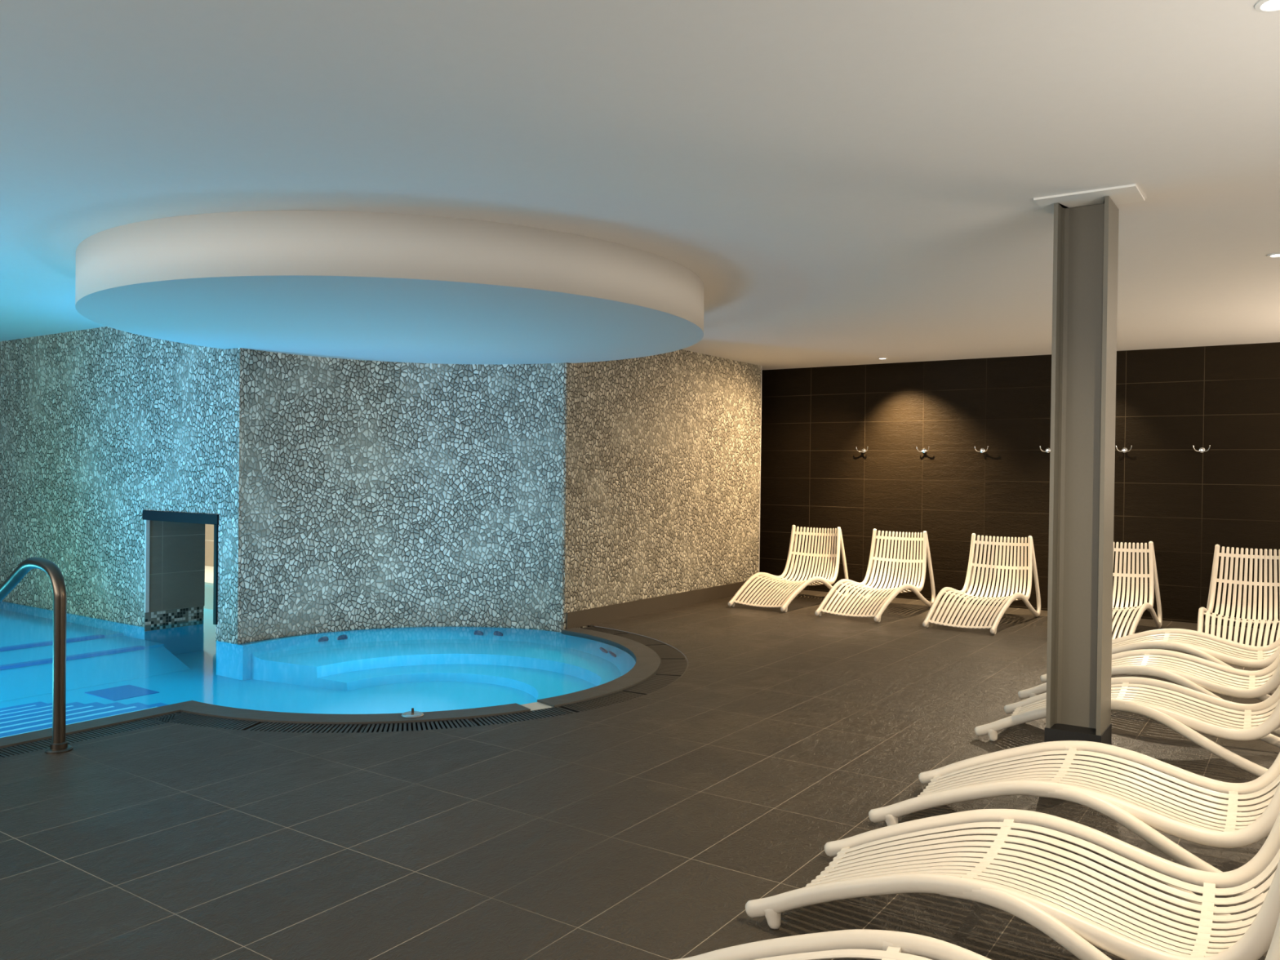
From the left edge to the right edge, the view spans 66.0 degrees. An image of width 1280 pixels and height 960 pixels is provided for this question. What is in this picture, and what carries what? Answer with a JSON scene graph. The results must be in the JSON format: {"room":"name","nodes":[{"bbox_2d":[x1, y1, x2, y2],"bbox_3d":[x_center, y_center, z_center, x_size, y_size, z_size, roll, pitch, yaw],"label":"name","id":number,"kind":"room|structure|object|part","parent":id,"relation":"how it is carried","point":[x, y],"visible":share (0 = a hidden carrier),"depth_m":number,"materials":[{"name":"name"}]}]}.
{"room":"indoor spa pool","nodes":[
{"label":"indoor spa pool","id":0,"kind":"room"},
{"bbox_2d":[0,326,239,644],"bbox_3d":[-6.712,-0.082,9.948,9.681,2.431,0.514,1,1,34],"label":"wall","id":1,"kind":"structure","parent":0,"point":[100,428],"depth_m":7.97,"materials":[{"name":"grey stone"}]},
{"bbox_3d":[-3.725,0.672,7.929,0.012,0.732,0.470,1,1,34],"label":"reveal panel","id":2,"kind":"part","parent":1,"relation":"part of","materials":[{"name":"tile"}]},
{"bbox_2d":[204,524,213,566],"bbox_3d":[-5.179,-0.108,12.185,9.681,2.381,0.150,1,1,34],"label":"wall","id":3,"kind":"structure","parent":0,"point":[209,528],"depth_m":12.20,"materials":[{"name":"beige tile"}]},
{"bbox_2d":[204,565,213,609],"bbox_3d":[-5.520,1.226,11.722,9.681,0.312,1.000,1,1,34],"label":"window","id":4,"kind":"structure","parent":3,"relation":"attached to","point":[209,571],"depth_m":10.51,"materials":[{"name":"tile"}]},
{"bbox_2d":[237,347,761,644],"bbox_3d":[-0.910,-0.018,8.793,1.760,2.401,5.140,1,1,34],"label":"wall","id":5,"kind":"structure","parent":0,"point":[373,495],"depth_m":7.88,"materials":[{"name":"grey stone"}]},
{"bbox_2d":[565,578,759,629],"bbox_3d":[0.342,1.110,9.081,0.012,0.131,3.252,1,1,34],"label":"baseboard","id":6,"kind":"structure","parent":5,"relation":"attached to","point":[577,619],"depth_m":8.69,"materials":[{"name":"tile"}]},
{"bbox_2d":[758,373,761,572],"bbox_3d":[1.271,-0.081,10.417,0.008,2.251,0.008,1,1,34],"label":"trim","id":7,"kind":"structure","parent":5,"relation":"attached to","point":[761,374],"depth_m":10.41,"materials":[{"name":"metal"}]},
{"bbox_2d":[0,0,1279,369],"bbox_3d":[-3.358,-1.277,5.240,24.500,0.120,14.850,1,1,34],"label":"ceiling","id":8,"kind":"structure","parent":0,"point":[842,182],"depth_m":3.36,"materials":[{"name":"paint"}]},
{"bbox_2d":[75,210,704,364],"bbox_3d":[-1.428,-1.059,6.160,3.650,0.286,3.650,1,1,34],"label":"ceiling","id":9,"kind":"structure","parent":8,"relation":"attached to","point":[380,286],"depth_m":4.86,"materials":[{"name":"paint"}]},
{"bbox_2d":[1254,0,1279,12],"bbox_3d":[1.510,-1.130,2.334,0.090,0.006,0.090,1,1,34],"label":"recessed light","id":10,"kind":"object","parent":8,"relation":"in","point":[1262,6],"visible":1,"depth_m":2.35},
{"bbox_2d":[1266,253,1279,257],"bbox_3d":[3.214,-1.133,4.962,0.090,0.006,0.090,1,1,34],"label":"recessed light","id":11,"kind":"object","parent":8,"relation":"in","point":[1274,255],"visible":1,"depth_m":4.96,"materials":[{"name":"white"}]},
{"bbox_2d":[0,586,1279,959],"bbox_3d":[0.970,1.242,2.245,13.900,0.001,14.800,1,1,34],"label":"floor","id":12,"kind":"structure","parent":0,"point":[646,827],"depth_m":3.59,"materials":[{"name":"tile"}]},
{"bbox_2d":[0,556,72,754],"bbox_3d":[-3.232,0.886,4.777,1.794,1.099,0.106,1,1,34],"label":"handrail","id":13,"kind":"object","parent":12,"relation":"on","point":[59,744],"visible":0.99,"depth_m":4.29,"materials":[{"name":"metal"}]},
{"bbox_2d":[0,601,635,737],"bbox_3d":[-7.553,1.252,6.084,12.700,0.250,11.500,1,1,34],"label":"swimming pool","id":14,"kind":"object","parent":12,"relation":"in","point":[113,668],"visible":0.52,"depth_m":7.03,"materials":[{"name":"blue liquid"}]},
{"bbox_2d":[84,684,159,701],"bbox_3d":[-3.460,1.419,6.577,0.380,0.004,0.300,1,1,34],"label":"grille","id":15,"kind":"object","parent":14,"relation":"attached to","point":[124,692],"depth_m":6.56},
{"bbox_2d":[318,635,328,641],"bbox_3d":[-2.412,1.218,7.502,0.076,0.060,0.064,0,1,-41],"label":"jet nozzle","id":16,"kind":"object","parent":14,"relation":"attached to","point":[322,638],"visible":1,"depth_m":7.49,"materials":[{"name":"grey metal"}]},
{"bbox_2d":[0,627,660,748],"bbox_3d":[-3.054,1.212,2.796,1.658,0.054,11.161,1,1,34],"label":"grate","id":17,"kind":"object","parent":14,"relation":"on","point":[647,661],"visible":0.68,"depth_m":5.03,"materials":[{"name":"plastic"}]},
{"bbox_2d":[401,707,423,718],"bbox_3d":[-1.147,1.170,4.970,0.112,0.038,0.112,1,1,34],"label":"deck fitting","id":18,"kind":"object","parent":17,"relation":"on","point":[411,714],"visible":1,"depth_m":4.95,"materials":[{"name":"silver metal"}]},
{"bbox_2d":[337,634,347,639],"bbox_3d":[-2.294,1.218,7.591,0.076,0.060,0.064,0,1,-35],"label":"jet nozzle","id":19,"kind":"object","parent":14,"relation":"on","point":[344,636],"visible":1,"depth_m":7.58,"materials":[{"name":"grey metal"}]},
{"bbox_2d":[474,630,483,635],"bbox_3d":[-1.289,1.228,7.867,0.076,0.060,0.064,1,1,10],"label":"jet nozzle","id":20,"kind":"object","parent":14,"relation":"attached to","point":[477,632],"visible":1,"depth_m":7.85,"materials":[{"name":"grey metal"}]},
{"bbox_2d":[493,631,502,635],"bbox_3d":[-1.130,1.230,7.848,0.076,0.060,0.064,1,1,17],"label":"jet nozzle","id":21,"kind":"object","parent":14,"relation":"attached to","point":[495,633],"visible":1,"depth_m":7.83,"materials":[{"name":"grey metal"}]},
{"bbox_2d":[520,702,551,711],"bbox_3d":[-0.564,1.226,5.243,0.145,0.043,0.145,0,1,-38],"label":"cover plate","id":22,"kind":"object","parent":14,"relation":"on","point":[536,705],"visible":0.46,"depth_m":5.24,"materials":[{"name":"plastic"}]},
{"bbox_2d":[599,647,607,653],"bbox_3d":[-0.262,1.246,7.181,0.064,0.060,0.076,0,1,-28],"label":"jet nozzle","id":23,"kind":"object","parent":14,"relation":"attached to","point":[603,650],"visible":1,"depth_m":7.15,"materials":[{"name":"grey metal"}]},
{"bbox_2d":[608,650,616,657],"bbox_3d":[-0.193,1.248,7.032,0.064,0.060,0.076,0,1,-22],"label":"jet nozzle","id":24,"kind":"object","parent":14,"relation":"attached to","point":[611,653],"visible":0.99,"depth_m":7.00,"materials":[{"name":"grey metal"}]},
{"bbox_2d":[0,625,688,758],"bbox_3d":[-2.897,1.238,2.801,1.772,0.087,11.345,1,1,34],"label":"pool edge","id":25,"kind":"object","parent":12,"relation":"in","point":[673,664],"visible":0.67,"depth_m":4.88,"materials":[{"name":"grey tile"}]},
{"bbox_2d":[728,524,848,612],"bbox_3d":[1.443,0.825,9.507,0.680,0.720,1.412,1,1,34],"label":"sun lounger","id":26,"kind":"object","parent":12,"relation":"on","point":[815,580],"visible":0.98,"depth_m":9.84,"materials":[{"name":"beige plastic"}]},
{"bbox_3d":[1.192,0.814,9.632,0.075,0.707,1.334,1,1,35],"label":"rail","id":27,"kind":"part","parent":26,"relation":"part of","materials":[{"name":"beige plastic"}]},
{"bbox_3d":[1.358,0.828,9.889,0.107,0.702,0.878,1,1,34],"label":"leg","id":28,"kind":"part","parent":26,"relation":"part of","materials":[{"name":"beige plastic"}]},
{"bbox_3d":[1.650,0.823,9.318,0.075,0.707,1.334,1,1,33],"label":"rail","id":29,"kind":"part","parent":26,"relation":"part of","materials":[{"name":"beige plastic"}]},
{"bbox_3d":[1.830,0.836,9.566,0.107,0.702,0.878,1,1,34],"label":"leg","id":30,"kind":"part","parent":26,"relation":"part of","materials":[{"name":"beige plastic"}]},
{"bbox_2d":[814,528,935,622],"bbox_3d":[2.151,0.838,8.974,0.680,0.720,1.412,1,1,34],"label":"sun lounger","id":31,"kind":"object","parent":12,"relation":"on","point":[852,585],"visible":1,"depth_m":9.32,"materials":[{"name":"beige plastic"}]},
{"bbox_3d":[1.900,0.828,9.098,0.075,0.707,1.334,1,1,35],"label":"rail","id":32,"kind":"part","parent":31,"relation":"part of","materials":[{"name":"beige plastic"}]},
{"bbox_3d":[2.065,0.841,9.356,0.107,0.702,0.878,1,1,34],"label":"leg","id":33,"kind":"part","parent":31,"relation":"part of","materials":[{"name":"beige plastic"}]},
{"bbox_3d":[2.357,0.836,8.785,0.075,0.707,1.334,1,1,33],"label":"rail","id":34,"kind":"part","parent":31,"relation":"part of","materials":[{"name":"beige plastic"}]},
{"bbox_3d":[2.538,0.850,9.032,0.107,0.702,0.878,1,1,34],"label":"leg","id":35,"kind":"part","parent":31,"relation":"part of","materials":[{"name":"beige plastic"}]},
{"bbox_2d":[673,913,1279,959],"bbox_3d":[0.497,0.881,1.787,1.412,0.720,0.680,1,1,34],"label":"sun lounger","id":36,"kind":"object","parent":12,"relation":"on","point":[879,944],"visible":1,"depth_m":2.13,"materials":[{"name":"beige plastic"}]},
{"bbox_3d":[0.508,0.875,1.780,1.314,0.676,0.531,1,1,34],"label":"slatted seat","id":37,"kind":"part","parent":36,"relation":"part of","materials":[{"name":"beige plastic"}]},
{"bbox_3d":[0.879,0.892,1.872,0.878,0.702,0.107,1,1,34],"label":"leg","id":38,"kind":"part","parent":36,"relation":"part of","materials":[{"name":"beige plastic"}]},
{"bbox_2d":[922,533,1040,634],"bbox_3d":[2.927,0.853,8.418,0.680,0.720,1.412,1,1,34],"label":"sun lounger","id":39,"kind":"object","parent":12,"relation":"on","point":[953,593],"visible":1,"depth_m":8.77,"materials":[{"name":"beige plastic"}]},
{"bbox_3d":[2.676,0.842,8.542,0.075,0.707,1.334,1,1,35],"label":"rail","id":40,"kind":"part","parent":39,"relation":"part of","materials":[{"name":"beige plastic"}]},
{"bbox_3d":[2.842,0.855,8.800,0.107,0.702,0.878,1,1,34],"label":"leg","id":41,"kind":"part","parent":39,"relation":"part of","materials":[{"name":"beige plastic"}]},
{"bbox_3d":[3.134,0.850,8.229,0.075,0.707,1.334,1,1,33],"label":"rail","id":42,"kind":"part","parent":39,"relation":"part of","materials":[{"name":"beige plastic"}]},
{"bbox_3d":[3.314,0.864,8.476,0.107,0.702,0.878,1,1,34],"label":"leg","id":43,"kind":"part","parent":39,"relation":"part of","materials":[{"name":"beige plastic"}]},
{"bbox_2d":[745,808,1279,959],"bbox_3d":[1.034,0.881,2.571,1.412,0.720,0.680,1,1,34],"label":"sun lounger","id":44,"kind":"object","parent":12,"relation":"on","point":[862,865],"visible":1,"depth_m":2.55,"materials":[{"name":"beige plastic"}]},
{"bbox_3d":[0.845,0.874,2.364,1.334,0.707,0.075,1,1,33],"label":"rail","id":45,"kind":"part","parent":44,"relation":"part of","materials":[{"name":"beige plastic"}]},
{"bbox_3d":[1.093,0.892,2.184,0.878,0.702,0.107,1,1,34],"label":"leg","id":46,"kind":"part","parent":44,"relation":"part of","materials":[{"name":"beige plastic"}]},
{"bbox_3d":[1.159,0.873,2.822,1.334,0.707,0.075,1,1,35],"label":"rail","id":47,"kind":"part","parent":44,"relation":"part of","materials":[{"name":"beige plastic"}]},
{"bbox_3d":[1.416,0.891,2.656,0.878,0.702,0.107,1,1,34],"label":"leg","id":48,"kind":"part","parent":44,"relation":"part of","materials":[{"name":"beige plastic"}]},
{"bbox_2d":[868,740,1279,906],"bbox_3d":[1.554,0.880,3.330,1.412,0.720,0.680,1,1,34],"label":"sun lounger","id":49,"kind":"object","parent":12,"relation":"on","point":[998,773],"visible":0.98,"depth_m":3.32,"materials":[{"name":"beige plastic"}]},
{"bbox_3d":[1.365,0.873,3.123,1.334,0.707,0.075,1,1,33],"label":"rail","id":50,"kind":"part","parent":49,"relation":"part of","materials":[{"name":"beige plastic"}]},
{"bbox_3d":[1.565,0.874,3.323,1.314,0.676,0.531,1,1,34],"label":"slatted seat","id":51,"kind":"part","parent":49,"relation":"part of","materials":[{"name":"beige plastic"}]},
{"bbox_3d":[1.679,0.873,3.581,1.334,0.707,0.075,1,1,35],"label":"rail","id":52,"kind":"part","parent":49,"relation":"part of","materials":[{"name":"beige plastic"}]},
{"bbox_3d":[1.613,0.891,2.943,0.878,0.702,0.107,1,1,34],"label":"leg","id":53,"kind":"part","parent":49,"relation":"part of","materials":[{"name":"beige plastic"}]},
{"bbox_3d":[1.936,0.891,3.415,0.878,0.702,0.107,1,1,34],"label":"leg","id":54,"kind":"part","parent":49,"relation":"part of","materials":[{"name":"beige plastic"}]},
{"bbox_2d":[1033,183,1144,778],"bbox_3d":[1.832,0.047,4.041,0.374,2.380,0.329,1,1,34],"label":"steel column","id":55,"kind":"structure","parent":12,"relation":"on","point":[1086,238],"depth_m":4.07,"materials":[{"name":"metal"}]},
{"bbox_3d":[1.824,-1.139,3.998,0.374,0.009,0.250,1,1,34],"label":"head plate","id":56,"kind":"part","parent":55,"relation":"part of","materials":[{"name":"white metal"}]},
{"bbox_2d":[974,676,1279,785],"bbox_3d":[2.330,0.879,4.507,1.412,0.720,0.680,1,1,34],"label":"sun lounger","id":57,"kind":"object","parent":12,"relation":"on","point":[1184,720],"visible":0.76,"depth_m":4.49,"materials":[{"name":"beige plastic"}]},
{"bbox_3d":[2.142,0.872,4.300,1.334,0.707,0.075,1,1,33],"label":"rail","id":58,"kind":"part","parent":57,"relation":"part of","materials":[{"name":"beige plastic"}]},
{"bbox_3d":[2.455,0.872,4.758,1.334,0.707,0.075,1,1,35],"label":"rail","id":59,"kind":"part","parent":57,"relation":"part of","materials":[{"name":"beige plastic"}]},
{"bbox_3d":[2.341,0.873,4.500,1.314,0.676,0.531,1,1,34],"label":"slatted seat","id":60,"kind":"part","parent":57,"relation":"part of","materials":[{"name":"beige plastic"}]},
{"bbox_3d":[2.389,0.890,4.120,0.878,0.702,0.107,1,1,34],"label":"leg","id":61,"kind":"part","parent":57,"relation":"part of","materials":[{"name":"beige plastic"}]},
{"bbox_3d":[2.712,0.890,4.592,0.878,0.702,0.107,1,1,34],"label":"leg","id":62,"kind":"part","parent":57,"relation":"part of","materials":[{"name":"beige plastic"}]},
{"bbox_2d":[1111,541,1162,639],"bbox_3d":[3.712,0.867,7.856,0.680,0.720,1.412,1,1,34],"label":"sun lounger","id":63,"kind":"object","parent":12,"relation":"on","point":[1153,580],"visible":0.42,"depth_m":8.22,"materials":[{"name":"beige plastic"}]},
{"bbox_3d":[3.919,0.864,7.667,0.075,0.707,1.334,1,1,33],"label":"rail","id":64,"kind":"part","parent":63,"relation":"part of","materials":[{"name":"beige plastic"}]},
{"bbox_3d":[4.099,0.878,7.914,0.107,0.702,0.878,1,1,34],"label":"leg","id":65,"kind":"part","parent":63,"relation":"part of","materials":[{"name":"beige plastic"}]},
{"bbox_2d":[1017,648,1279,735],"bbox_3d":[2.838,0.879,5.293,1.412,0.720,0.680,1,1,34],"label":"sun lounger","id":66,"kind":"object","parent":12,"relation":"on","point":[1215,677],"visible":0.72,"depth_m":5.28,"materials":[{"name":"beige plastic"}]},
{"bbox_3d":[2.649,0.871,5.086,1.334,0.707,0.075,1,1,33],"label":"rail","id":67,"kind":"part","parent":66,"relation":"part of","materials":[{"name":"beige plastic"}]},
{"bbox_3d":[2.963,0.871,5.543,1.334,0.707,0.075,1,1,35],"label":"rail","id":68,"kind":"part","parent":66,"relation":"part of","materials":[{"name":"beige plastic"}]},
{"bbox_3d":[2.849,0.873,5.285,1.314,0.676,0.531,1,1,34],"label":"slatted seat","id":69,"kind":"part","parent":66,"relation":"part of","materials":[{"name":"beige plastic"}]},
{"bbox_3d":[2.897,0.890,4.906,0.878,0.702,0.107,1,1,34],"label":"leg","id":70,"kind":"part","parent":66,"relation":"part of","materials":[{"name":"beige plastic"}]},
{"bbox_3d":[3.220,0.889,5.378,0.878,0.702,0.107,1,1,34],"label":"leg","id":71,"kind":"part","parent":66,"relation":"part of","materials":[{"name":"beige plastic"}]},
{"bbox_2d":[1111,628,1279,694],"bbox_3d":[3.372,0.878,6.072,1.412,0.720,0.680,1,1,34],"label":"sun lounger","id":72,"kind":"object","parent":12,"relation":"on","point":[1220,651],"visible":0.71,"depth_m":6.06,"materials":[{"name":"beige plastic"}]},
{"bbox_3d":[3.383,0.872,6.065,1.314,0.676,0.531,1,1,34],"label":"slatted seat","id":73,"kind":"part","parent":72,"relation":"part of","materials":[{"name":"beige plastic"}]},
{"bbox_3d":[3.497,0.871,6.323,1.334,0.707,0.075,1,1,35],"label":"rail","id":74,"kind":"part","parent":72,"relation":"part of","materials":[{"name":"beige plastic"}]},
{"bbox_3d":[3.183,0.871,5.865,1.334,0.707,0.075,1,1,33],"label":"rail","id":75,"kind":"part","parent":72,"relation":"part of","materials":[{"name":"beige plastic"}]},
{"bbox_3d":[3.431,0.889,5.685,0.878,0.702,0.107,1,1,34],"label":"leg","id":76,"kind":"part","parent":72,"relation":"part of","materials":[{"name":"beige plastic"}]},
{"bbox_3d":[3.754,0.889,6.157,0.878,0.702,0.107,1,1,34],"label":"leg","id":77,"kind":"part","parent":72,"relation":"part of","materials":[{"name":"beige plastic"}]},
{"bbox_2d":[1197,544,1279,657],"bbox_3d":[4.505,0.881,7.288,0.680,0.720,1.412,1,1,34],"label":"sun lounger","id":78,"kind":"object","parent":12,"relation":"on","point":[1203,626],"visible":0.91,"depth_m":7.75,"materials":[{"name":"beige plastic"}]},
{"bbox_3d":[4.420,0.884,7.670,0.107,0.702,0.878,1,1,34],"label":"leg","id":79,"kind":"part","parent":78,"relation":"part of","materials":[{"name":"beige plastic"}]},
{"bbox_3d":[4.254,0.870,7.413,0.075,0.707,1.334,1,1,35],"label":"rail","id":80,"kind":"part","parent":78,"relation":"part of","materials":[{"name":"beige plastic"}]},
{"bbox_2d":[759,342,1279,630],"bbox_3d":[5.153,0.049,8.319,13.900,2.381,0.150,1,1,34],"label":"wall","id":81,"kind":"structure","parent":0,"point":[1171,495],"depth_m":9.35,"materials":[{"name":"tile"}]},
{"bbox_2d":[855,446,868,453],"bbox_3d":[2.297,-0.310,10.153,0.132,0.067,0.051,1,1,34],"label":"hook","id":82,"kind":"object","parent":81,"relation":"attached to","point":[863,451],"visible":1,"depth_m":10.16,"materials":[{"name":"silver metal"}]},
{"bbox_2d":[915,446,928,453],"bbox_3d":[2.819,-0.301,9.796,0.132,0.067,0.051,1,1,34],"label":"hook","id":83,"kind":"object","parent":81,"relation":"attached to","point":[923,451],"visible":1,"depth_m":9.80,"materials":[{"name":"silver metal"}]},
{"bbox_2d":[974,445,988,453],"bbox_3d":[3.289,-0.293,9.473,0.132,0.067,0.051,1,1,34],"label":"hook","id":84,"kind":"object","parent":81,"relation":"attached to","point":[982,450],"visible":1,"depth_m":9.48,"materials":[{"name":"silver metal"}]},
{"bbox_2d":[1039,445,1049,453],"bbox_3d":[3.782,-0.284,9.136,0.132,0.067,0.051,1,1,34],"label":"hook","id":85,"kind":"object","parent":81,"relation":"attached to","point":[1047,450],"visible":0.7,"depth_m":9.15,"materials":[{"name":"silver metal"}]},
{"bbox_2d":[1115,445,1132,453],"bbox_3d":[4.314,-0.274,8.772,0.132,0.067,0.051,1,1,34],"label":"hook","id":86,"kind":"object","parent":81,"relation":"attached to","point":[1124,450],"visible":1,"depth_m":8.78,"materials":[{"name":"silver metal"}]},
{"bbox_2d":[1192,444,1210,453],"bbox_3d":[4.810,-0.265,8.431,0.132,0.067,0.051,1,1,34],"label":"hook","id":87,"kind":"object","parent":81,"relation":"attached to","point":[1202,450],"visible":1,"depth_m":8.44,"materials":[{"name":"silver metal"}]}
]}

